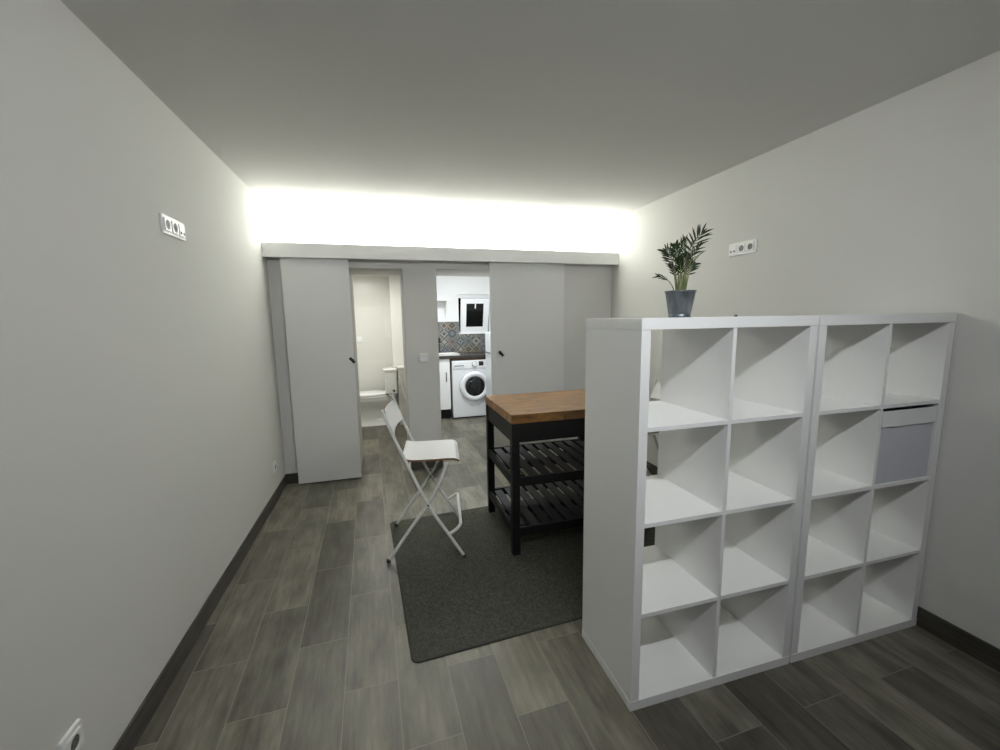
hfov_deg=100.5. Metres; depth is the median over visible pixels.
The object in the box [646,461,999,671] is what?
baseboard
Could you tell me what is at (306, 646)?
floor
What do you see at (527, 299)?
door
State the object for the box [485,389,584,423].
island countertop
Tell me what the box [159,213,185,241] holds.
wall socket
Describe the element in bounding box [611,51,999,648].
wall
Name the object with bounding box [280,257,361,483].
door
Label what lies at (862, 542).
cube bookcase
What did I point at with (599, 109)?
ceiling
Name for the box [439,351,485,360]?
countertop
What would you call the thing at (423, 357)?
light switch
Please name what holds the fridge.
on the floor
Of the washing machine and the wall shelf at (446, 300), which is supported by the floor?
the washing machine
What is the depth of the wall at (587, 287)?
3.97 m
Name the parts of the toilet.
lid, bowl, cistern lid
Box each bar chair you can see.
[381,395,466,563]
[646,377,660,475]
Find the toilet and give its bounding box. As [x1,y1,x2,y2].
[359,366,397,426]
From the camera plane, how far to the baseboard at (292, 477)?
3.81 m
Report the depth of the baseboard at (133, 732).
1.85 m
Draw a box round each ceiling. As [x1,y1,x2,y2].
[60,0,999,218]
[352,275,388,275]
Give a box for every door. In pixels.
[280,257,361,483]
[489,262,563,461]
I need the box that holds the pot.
[665,290,696,317]
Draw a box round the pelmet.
[261,242,618,264]
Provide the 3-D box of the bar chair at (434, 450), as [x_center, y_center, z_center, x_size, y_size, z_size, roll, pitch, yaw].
[-0.490,0.634,2.728,0.488,0.953,0.526,-2,8,-8]
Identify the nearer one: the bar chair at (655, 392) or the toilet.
the bar chair at (655, 392)
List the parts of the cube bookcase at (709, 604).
panel, panel, panel, panel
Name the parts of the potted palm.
stem, stem, stem, stem, stem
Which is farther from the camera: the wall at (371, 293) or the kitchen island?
the wall at (371, 293)
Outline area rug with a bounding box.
[390,492,654,662]
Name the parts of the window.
pane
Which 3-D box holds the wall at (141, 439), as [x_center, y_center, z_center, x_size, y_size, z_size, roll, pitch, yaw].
[-1.726,-0.087,2.542,0.120,2.480,7.550,-3,8,-15]
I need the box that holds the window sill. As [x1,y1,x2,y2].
[459,332,484,333]
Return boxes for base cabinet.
[439,359,450,418]
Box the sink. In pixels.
[439,352,459,355]
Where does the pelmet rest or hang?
attached to the wall at (587, 287)
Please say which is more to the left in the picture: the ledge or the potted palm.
the ledge
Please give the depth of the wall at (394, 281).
5.95 m
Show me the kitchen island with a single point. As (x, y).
(522, 417)
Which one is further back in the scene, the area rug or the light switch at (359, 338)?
the light switch at (359, 338)
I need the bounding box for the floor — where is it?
[134,413,999,749]
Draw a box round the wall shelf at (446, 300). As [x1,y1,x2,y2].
[437,299,448,316]
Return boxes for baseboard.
[113,474,286,749]
[287,447,576,483]
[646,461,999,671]
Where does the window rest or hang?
in the wall at (448, 287)
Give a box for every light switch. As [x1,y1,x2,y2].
[357,336,362,341]
[419,353,427,361]
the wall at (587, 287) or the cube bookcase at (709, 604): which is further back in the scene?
the wall at (587, 287)
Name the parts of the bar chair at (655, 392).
leg frame, leg, backrest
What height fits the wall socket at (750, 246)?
0.085 m
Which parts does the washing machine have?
detergent drawer, control panel, door glass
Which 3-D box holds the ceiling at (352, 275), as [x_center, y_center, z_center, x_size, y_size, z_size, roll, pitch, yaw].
[-1.791,-1.354,5.106,1.246,0.100,1.740,-3,8,-15]
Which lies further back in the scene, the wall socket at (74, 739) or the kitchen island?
the kitchen island
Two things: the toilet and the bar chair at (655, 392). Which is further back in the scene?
the toilet
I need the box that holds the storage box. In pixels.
[875,405,936,483]
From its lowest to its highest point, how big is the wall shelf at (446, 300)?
0.268 m
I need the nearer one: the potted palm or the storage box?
the potted palm
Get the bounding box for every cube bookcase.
[582,315,818,711]
[784,313,956,662]
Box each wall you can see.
[0,0,285,749]
[261,200,612,473]
[352,276,394,396]
[389,275,403,406]
[436,276,489,352]
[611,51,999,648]
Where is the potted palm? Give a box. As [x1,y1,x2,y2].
[653,223,711,317]
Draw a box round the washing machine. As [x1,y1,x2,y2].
[450,359,485,417]
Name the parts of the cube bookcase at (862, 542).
panel, panel, panel, panel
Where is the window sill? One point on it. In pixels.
(481, 332)
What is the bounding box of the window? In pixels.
[458,295,488,332]
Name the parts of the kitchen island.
leg, leg, shelf frame, shelf frame, leg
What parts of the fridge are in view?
freezer door, door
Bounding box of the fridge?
[485,332,490,395]
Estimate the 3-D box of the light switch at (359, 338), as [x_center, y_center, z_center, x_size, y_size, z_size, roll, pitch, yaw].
[-2.041,-0.520,6.049,0.083,0.085,0.015,-3,8,-15]
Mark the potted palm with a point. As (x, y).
(679, 301)
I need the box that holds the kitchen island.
[485,389,584,555]
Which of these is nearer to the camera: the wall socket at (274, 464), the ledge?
the wall socket at (274, 464)
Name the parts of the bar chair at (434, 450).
backrest, leg, leg, leg frame, seat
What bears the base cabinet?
on the floor
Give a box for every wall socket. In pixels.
[57,718,84,749]
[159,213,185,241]
[272,461,276,473]
[728,239,756,256]
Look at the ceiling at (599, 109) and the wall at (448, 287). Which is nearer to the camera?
the ceiling at (599, 109)
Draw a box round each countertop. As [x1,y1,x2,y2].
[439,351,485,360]
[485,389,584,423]
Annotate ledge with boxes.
[397,368,406,424]

